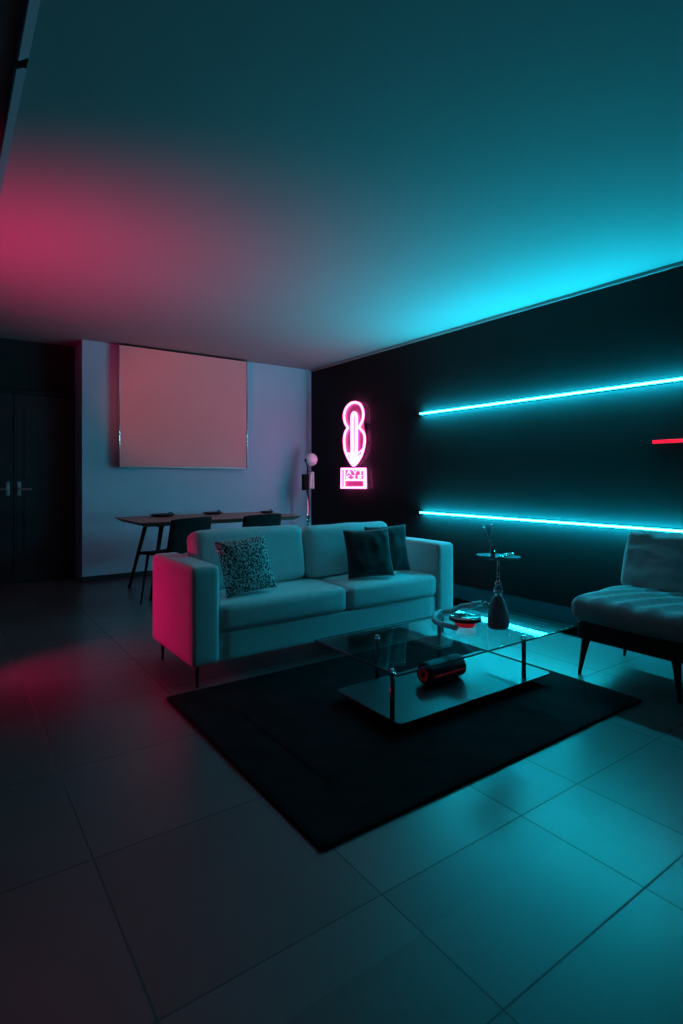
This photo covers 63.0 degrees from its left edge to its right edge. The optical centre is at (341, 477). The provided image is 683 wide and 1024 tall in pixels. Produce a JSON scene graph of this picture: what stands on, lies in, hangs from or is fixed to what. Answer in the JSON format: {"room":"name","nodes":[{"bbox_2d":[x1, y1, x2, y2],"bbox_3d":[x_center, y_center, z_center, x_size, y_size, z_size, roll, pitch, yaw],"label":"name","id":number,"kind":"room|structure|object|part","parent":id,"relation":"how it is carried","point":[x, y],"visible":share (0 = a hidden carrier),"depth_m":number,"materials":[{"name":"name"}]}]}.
{"room":"living room","nodes":[
{"label":"living room","id":0,"kind":"room"},
{"bbox_2d":[0,338,74,582],"bbox_3d":[-4.456,-0.185,5.382,3.420,2.610,0.100,0,0,-36],"label":"wall","id":1,"kind":"structure","parent":0,"point":[24,365],"depth_m":6.12,"materials":[{"name":"paint"}]},
{"bbox_2d":[0,393,12,582],"bbox_3d":[-3.748,0.106,5.760,0.606,2.012,0.109,0,0,-36],"label":"door","id":2,"kind":"structure","parent":1,"relation":"in","point":[6,399],"depth_m":5.91,"materials":[{"name":"laminate"}]},
{"bbox_3d":[-3.567,0.115,5.862,0.133,0.150,0.064,0,0,-36],"label":"handle","id":3,"kind":"part","parent":2,"relation":"part of","materials":[{"name":"metal"}]},
{"bbox_2d":[0,388,74,398],"bbox_3d":[-3.538,0.085,5.947,1.269,2.070,0.050,0,0,-36],"label":"trim","id":4,"kind":"structure","parent":1,"relation":"attached to","point":[2,390],"depth_m":6.08,"materials":[{"name":"paint"}]},
{"bbox_2d":[13,394,73,581],"bbox_3d":[-3.258,0.106,6.111,0.587,2.012,0.109,0,0,-36],"label":"door","id":5,"kind":"structure","parent":1,"relation":"in","point":[43,426],"depth_m":6.11,"materials":[{"name":"laminate"}]},
{"bbox_3d":[-3.403,0.115,5.979,0.133,0.150,0.064,0,0,-36],"label":"handle","id":6,"kind":"part","parent":5,"relation":"part of","materials":[{"name":"metal"}]},
{"bbox_2d":[75,340,310,580],"bbox_3d":[-1.727,-0.185,7.016,2.920,2.610,0.420,0,0,-36],"label":"wall","id":7,"kind":"structure","parent":0,"point":[279,397],"depth_m":6.48,"materials":[{"name":"paint"}]},
{"bbox_2d":[81,570,152,581],"bbox_3d":[-1.605,1.093,6.836,2.932,0.055,0.014,0,0,-36],"label":"baseboard","id":8,"kind":"structure","parent":7,"relation":"attached to","point":[141,573],"depth_m":6.17,"materials":[{"name":"black wood"}]},
{"bbox_2d":[116,344,247,468],"bbox_3d":[-1.845,-0.795,6.605,1.550,1.350,0.112,0,0,-36],"label":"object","id":9,"kind":"object","parent":7,"relation":"attached to","point":[174,409],"visible":1,"depth_m":6.50,"materials":[{"name":"silver metal"}]},
{"bbox_3d":[-2.470,-0.795,6.157,0.012,1.350,0.112,0,0,-36],"label":"rail","id":10,"kind":"part","parent":9,"relation":"part of","materials":[{"name":"silver metal"}]},
{"bbox_3d":[-1.845,-1.467,6.606,1.526,0.006,0.110,0,0,-36],"label":"rail","id":11,"kind":"part","parent":9,"relation":"part of","materials":[{"name":"black metal"}]},
{"bbox_3d":[-1.845,-0.123,6.606,1.526,0.006,0.110,0,0,-36],"label":"rail","id":12,"kind":"part","parent":9,"relation":"part of","materials":[{"name":"metal"}]},
{"bbox_3d":[-1.219,-0.795,7.052,0.012,1.350,0.112,0,0,-36],"label":"rail","id":13,"kind":"part","parent":9,"relation":"part of","materials":[{"name":"silver metal"}]},
{"bbox_2d":[0,0,682,369],"bbox_3d":[-0.789,-1.540,2.768,6.540,0.100,8.620,0,0,-36],"label":"ceiling","id":14,"kind":"structure","parent":0,"point":[301,184],"depth_m":2.68,"materials":[{"name":"paint"}]},
{"bbox_2d":[0,0,39,195],"bbox_3d":[-0.593,-1.474,1.217,0.040,0.041,4.470,0,0,-36],"label":"rail","id":15,"kind":"object","parent":14,"relation":"attached to","point":[31,7],"visible":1,"depth_m":2.04,"materials":[{"name":"black metal"}]},
{"bbox_3d":[-1.505,-1.472,2.492,0.038,0.036,1.235,0,0,-36],"label":"rail","id":16,"kind":"part","parent":15,"relation":"part of","materials":[{"name":"white metal"}]},
{"bbox_3d":[-0.204,-1.472,0.675,0.038,0.036,3.135,0,0,-36],"label":"rail","id":17,"kind":"part","parent":15,"relation":"part of","materials":[{"name":"white metal"}]},
{"bbox_2d":[0,575,682,1023],"bbox_3d":[-0.789,1.170,2.768,6.540,0.100,8.620,0,0,-36],"label":"floor","id":18,"kind":"structure","parent":0,"point":[145,878],"depth_m":1.62,"materials":[{"name":"tile"}]},
{"bbox_2d":[139,516,211,604],"bbox_3d":[-1.469,0.732,4.977,0.493,0.778,0.490,0,0,30],"label":"dining chair","id":19,"kind":"object","parent":18,"relation":"on","point":[180,529],"visible":0.51,"depth_m":4.79,"materials":[{"name":"black metal"}]},
{"bbox_3d":[-1.742,0.902,4.928,0.083,0.439,0.025,0,0,-14],"label":"leg","id":20,"kind":"part","parent":19,"relation":"part of","materials":[{"name":"black metal"}]},
{"bbox_3d":[-1.500,0.666,4.995,0.410,0.046,0.430,0,0,30],"label":"seat","id":21,"kind":"part","parent":19,"relation":"part of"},
{"bbox_3d":[-1.312,0.517,4.885,0.127,0.349,0.490,0,0,30],"label":"backrest","id":22,"kind":"part","parent":19,"relation":"part of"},
{"bbox_2d":[115,512,300,600],"bbox_3d":[-1.364,0.762,5.788,1.680,0.724,0.900,0,0,-36],"label":"dining table","id":23,"kind":"object","parent":18,"relation":"on","point":[145,521],"visible":0.44,"depth_m":5.63,"materials":[{"name":"brown wood"}]},
{"bbox_3d":[-2.063,0.780,5.657,0.218,0.687,0.043,0,0,7],"label":"leg","id":24,"kind":"part","parent":23,"relation":"part of","materials":[{"name":"black metal"}]},
{"bbox_3d":[-1.713,0.780,5.168,0.043,0.687,0.218,0,0,11],"label":"leg","id":25,"kind":"part","parent":23,"relation":"part of","materials":[{"name":"black metal"}]},
{"bbox_2d":[150,512,174,516],"bbox_3d":[-1.864,0.377,5.799,0.256,0.045,0.255,0,0,-41],"label":"serving tray","id":26,"kind":"object","parent":23,"relation":"on","point":[169,514],"visible":1,"depth_m":5.78,"materials":[{"name":"black plastic"}]},
{"bbox_2d":[203,510,221,514],"bbox_3d":[-1.420,0.377,6.141,0.218,0.045,0.216,0,0,-41],"label":"serving tray","id":27,"kind":"object","parent":23,"relation":"on","point":[214,512],"visible":1,"depth_m":6.08,"materials":[{"name":"black plastic"}]},
{"bbox_2d":[242,513,281,526],"bbox_3d":[-0.892,0.732,5.450,0.493,0.778,0.490,0,0,40],"label":"dining chair","id":28,"kind":"object","parent":18,"relation":"on","point":[263,519],"visible":0.15,"depth_m":5.26,"materials":[{"name":"black metal"}]},
{"bbox_2d":[153,521,452,687],"bbox_3d":[-0.177,0.717,3.756,1.983,0.806,0.694,0,0,-36],"label":"sofa","id":29,"kind":"object","parent":18,"relation":"on","point":[313,598],"visible":0.8,"depth_m":3.40,"materials":[{"name":"grey fabric"}]},
{"bbox_3d":[-1.104,1.060,3.440,0.025,0.120,0.026,0,0,-36],"label":"leg","id":30,"kind":"part","parent":29,"relation":"part of","materials":[{"name":"black metal"}]},
{"bbox_3d":[-0.915,0.735,3.231,0.171,0.538,0.688,0,0,-36],"label":"armrest","id":31,"kind":"part","parent":29,"relation":"part of","materials":[{"name":"grey fabric"}]},
{"bbox_3d":[-0.772,1.060,2.977,0.025,0.120,0.026,0,0,-36],"label":"leg","id":32,"kind":"part","parent":29,"relation":"part of","materials":[{"name":"black metal"}]},
{"bbox_2d":[215,535,276,597],"bbox_3d":[-0.563,0.514,3.291,0.340,0.331,0.174,0,0,-42],"label":"throw pillow","id":33,"kind":"object","parent":29,"relation":"on","point":[245,563],"visible":1,"depth_m":3.23,"materials":[{"name":"fabric"}]},
{"bbox_2d":[187,525,304,589],"bbox_3d":[-0.600,0.507,3.587,0.770,0.386,0.234,0,0,-36],"label":"cushion","id":34,"kind":"object","parent":29,"relation":"on","point":[285,544],"depth_m":3.59,"materials":[{"name":"grey fabric"}]},
{"bbox_2d":[219,577,345,631],"bbox_3d":[-0.466,0.765,3.482,0.855,0.185,0.584,0,0,-36],"label":"seat cushion","id":35,"kind":"object","parent":29,"relation":"on","point":[295,601],"depth_m":3.27,"materials":[{"name":"grey fabric"}]},
{"bbox_3d":[-0.181,0.920,3.762,1.645,0.160,0.650,0,0,-36],"label":"frame","id":36,"kind":"part","parent":29,"relation":"part of","materials":[{"name":"grey fabric"}]},
{"bbox_2d":[300,521,386,577],"bbox_3d":[0.023,0.510,4.032,0.753,0.374,0.237,0,0,-36],"label":"cushion","id":37,"kind":"object","parent":29,"relation":"on","point":[323,546],"depth_m":3.83,"materials":[{"name":"grey fabric"}]},
{"bbox_2d":[343,528,394,579],"bbox_3d":[0.185,0.510,3.790,0.337,0.327,0.149,0,0,-21],"label":"throw pillow","id":38,"kind":"object","parent":29,"relation":"on","point":[368,551],"visible":1,"depth_m":3.75,"materials":[{"name":"grey fabric"}]},
{"bbox_2d":[312,570,435,609],"bbox_3d":[0.205,0.765,3.961,0.785,0.184,0.583,0,0,-36],"label":"seat cushion","id":39,"kind":"object","parent":29,"relation":"on","point":[412,587],"depth_m":3.74,"materials":[{"name":"grey fabric"}]},
{"bbox_2d":[364,524,409,570],"bbox_3d":[0.328,0.503,3.953,0.338,0.336,0.119,0,0,-27],"label":"throw pillow","id":40,"kind":"object","parent":29,"relation":"on","point":[397,534],"visible":0.45,"depth_m":3.95,"materials":[{"name":"grey fabric"}]},
{"bbox_3d":[0.558,0.735,4.286,0.171,0.538,0.688,0,0,-36],"label":"armrest","id":41,"kind":"part","parent":29,"relation":"part of","materials":[{"name":"grey fabric"}]},
{"bbox_2d":[302,453,317,525],"bbox_3d":[-0.438,0.398,7.250,0.272,1.445,0.264,0,0,-36],"label":"floor lamp","id":42,"kind":"object","parent":18,"relation":"on","point":[311,459],"visible":0.79,"depth_m":7.22,"materials":[{"name":"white metal"}]},
{"bbox_2d":[309,472,313,488],"bbox_3d":[-0.390,0.030,7.270,0.088,0.220,0.032,0,0,-36],"label":"towel","id":43,"kind":"object","parent":42,"relation":"hanging from","point":[311,474],"visible":1,"depth_m":7.27,"materials":[{"name":"white fabric"}]},
{"bbox_3d":[-0.397,-0.240,7.280,0.170,0.170,0.170,0,0,-36],"label":"globe","id":44,"kind":"part","parent":42,"relation":"part of","materials":[{"name":"white glass"}]},
{"bbox_2d":[167,635,641,850],"bbox_3d":[0.310,1.113,2.805,1.930,0.014,1.420,0,0,-36],"label":"area rug","id":45,"kind":"object","parent":18,"relation":"on","point":[335,767],"visible":0.88,"depth_m":2.43,"materials":[{"name":"black carpet"}]},
{"bbox_2d":[314,605,575,731],"bbox_3d":[0.593,0.970,3.029,1.343,0.272,0.648,0,0,-36],"label":"coffee table","id":46,"kind":"object","parent":45,"relation":"on","point":[400,698],"visible":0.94,"depth_m":2.81,"materials":[{"name":"clear glass"}]},
{"bbox_3d":[0.190,0.979,2.965,0.023,0.254,0.023,0,0,-36],"label":"leg","id":47,"kind":"part","parent":46,"relation":"part of","materials":[{"name":"black metal"}]},
{"bbox_3d":[0.223,0.979,2.437,0.023,0.254,0.023,0,0,-36],"label":"leg","id":48,"kind":"part","parent":46,"relation":"part of","materials":[{"name":"silver metal"}]},
{"bbox_3d":[0.588,0.979,3.354,0.023,0.254,0.023,0,0,-36],"label":"leg","id":49,"kind":"part","parent":46,"relation":"part of","materials":[{"name":"silver metal"}]},
{"bbox_2d":[417,654,465,685],"bbox_3d":[0.524,0.998,2.908,0.272,0.116,0.118,0,0,-36],"label":"speaker","id":50,"kind":"object","parent":46,"relation":"on","point":[434,675],"visible":0.98,"depth_m":2.85},
{"bbox_2d":[338,651,549,724],"bbox_3d":[0.556,1.061,2.904,1.095,0.008,0.485,0,0,-36],"label":"shelf","id":51,"kind":"object","parent":46,"relation":"attached to","point":[486,674],"depth_m":2.80,"materials":[{"name":"clear glass"}]},
{"bbox_2d":[431,600,482,629],"bbox_3d":[0.628,0.761,3.221,0.222,0.153,0.348,0,0,-24],"label":"hose","id":52,"kind":"object","parent":46,"relation":"on","point":[437,613],"visible":1,"depth_m":3.17,"materials":[{"name":"plastic"}]},
{"bbox_2d":[449,613,481,627],"bbox_3d":[0.703,0.809,3.166,0.182,0.060,0.182,0,0,-36],"label":"ashtray","id":53,"kind":"object","parent":46,"relation":"on","point":[463,620],"visible":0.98,"depth_m":3.13,"materials":[{"name":"black plastic"}]},
{"bbox_3d":[0.703,0.789,3.166,0.164,0.020,0.164,0,0,-36],"label":"glass dish","id":54,"kind":"part","parent":53,"relation":"part of","materials":[{"name":"clear glass"}]},
{"bbox_2d":[476,524,520,629],"bbox_3d":[0.880,0.548,3.127,0.242,0.584,0.242,0,0,-36],"label":"hookah","id":55,"kind":"object","parent":46,"relation":"on","point":[498,614],"visible":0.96,"depth_m":3.09,"materials":[{"name":"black glass"}]},
{"bbox_3d":[0.844,0.398,3.123,0.047,0.101,0.032,0,0,-36],"label":"bowl stem","id":56,"kind":"part","parent":55,"relation":"part of","materials":[{"name":"silver metal"}]},
{"bbox_2d":[476,553,520,559],"bbox_3d":[0.880,0.443,3.127,0.242,0.027,0.242,0,0,-36],"label":"tray","id":57,"kind":"object","parent":55,"relation":"on","point":[494,556],"depth_m":3.12,"materials":[{"name":"metal"}]},
{"bbox_3d":[0.879,0.597,3.126,0.038,0.286,0.038,0,0,-36],"label":"stem","id":58,"kind":"part","parent":55,"relation":"part of","materials":[{"name":"silver metal"}]},
{"bbox_3d":[0.879,0.722,3.126,0.122,0.236,0.122,0,0,-36],"label":"glass","id":59,"kind":"part","parent":55,"relation":"part of","materials":[{"name":"black glass"}]},
{"bbox_2d":[498,553,513,557],"bbox_3d":[0.924,0.433,3.119,0.050,0.018,0.130,0,0,43],"label":"tongs","id":60,"kind":"object","parent":55,"relation":"on","point":[505,555],"visible":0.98,"depth_m":3.12,"materials":[{"name":"silver metal"}]},
{"bbox_3d":[0.965,0.979,2.947,0.023,0.254,0.023,0,0,-36],"label":"leg","id":61,"kind":"part","parent":46,"relation":"part of","materials":[{"name":"silver metal"}]},
{"bbox_2d":[572,530,682,702],"bbox_3d":[1.816,0.723,3.174,0.814,0.798,0.678,0,0,-36],"label":"lounge chair","id":62,"kind":"object","parent":18,"relation":"on","point":[644,614],"visible":1,"depth_m":3.10,"materials":[{"name":"grey fabric"}]},
{"bbox_3d":[1.396,0.990,3.176,0.078,0.263,0.056,0,0,-10],"label":"leg","id":63,"kind":"part","parent":62,"relation":"part of","materials":[{"name":"black wood"}]},
{"bbox_2d":[572,585,682,642],"bbox_3d":[1.764,0.739,3.136,0.687,0.183,0.678,0,0,-36],"label":"seat cushion","id":64,"kind":"object","parent":62,"relation":"on","point":[643,613],"depth_m":3.00,"materials":[{"name":"grey fabric"}]},
{"bbox_3d":[1.744,0.867,3.130,0.570,0.105,0.570,0,0,-36],"label":"seat frame","id":65,"kind":"part","parent":62,"relation":"part of","materials":[{"name":"black wood"}]},
{"bbox_2d":[621,530,682,592],"bbox_3d":[2.006,0.520,3.318,0.240,0.392,0.635,0,0,-36],"label":"cushion","id":66,"kind":"object","parent":62,"relation":"on","point":[652,559],"depth_m":3.36,"materials":[{"name":"grey fabric"}]},
{"bbox_3d":[1.683,0.990,2.810,0.056,0.263,0.078,0,0,29],"label":"leg","id":67,"kind":"part","parent":62,"relation":"part of","materials":[{"name":"black wood"}]},
{"bbox_2d":[311,265,682,607],"bbox_3d":[1.829,-0.185,4.643,0.100,2.610,8.620,0,0,-36],"label":"wall","id":68,"kind":"structure","parent":0,"point":[587,457],"depth_m":4.86,"materials":[{"name":"grey paint"}]},
{"bbox_2d":[340,401,367,488],"bbox_3d":[0.165,-0.416,6.824,0.065,1.121,0.604,0,0,-36],"label":"sign","id":69,"kind":"object","parent":68,"relation":"attached to","point":[353,478],"visible":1,"depth_m":6.82,"materials":[{"name":"pink glass"}]},
{"bbox_2d":[310,261,682,371],"bbox_3d":[1.933,-1.476,4.397,0.018,0.028,8.100,0,0,-36],"label":"trim","id":70,"kind":"structure","parent":68,"relation":"attached to","point":[680,263],"depth_m":4.84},
{"bbox_2d":[453,583,578,635],"bbox_3d":[1.747,1.085,4.255,0.485,0.070,8.086,0,0,-36],"label":"plinth","id":71,"kind":"object","parent":68,"relation":"attached to","point":[461,593],"visible":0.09,"depth_m":4.48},
{"bbox_2d":[419,377,682,414],"bbox_3d":[1.602,-0.680,4.837,0.044,0.023,2.628,0,0,-36],"label":"led strip","id":72,"kind":"object","parent":68,"relation":"attached to","point":[674,379],"visible":1,"depth_m":4.52,"materials":[{"name":"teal plastic"}]},
{"bbox_2d":[419,511,682,532],"bbox_3d":[1.602,0.365,4.837,0.044,0.023,2.628,0,0,-36],"label":"led strip","id":73,"kind":"object","parent":68,"relation":"attached to","point":[420,512],"visible":1,"depth_m":4.53,"materials":[{"name":"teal plastic"}]},
{"bbox_2d":[651,438,682,443],"bbox_3d":[2.499,-0.258,3.600,0.024,0.030,0.953,0,0,-36],"label":"led strip","id":74,"kind":"object","parent":68,"relation":"attached to","point":[681,439],"visible":1,"depth_m":3.90,"materials":[{"name":"red plastic"}]},
{"bbox_2d":[652,439,682,442],"bbox_3d":[2.496,-0.258,3.598,0.012,0.020,0.937,0,0,-36],"label":"diffuser","id":75,"kind":"object","parent":74,"relation":"attached to","point":[663,440],"depth_m":3.89,"materials":[{"name":"red plastic"}]}
]}

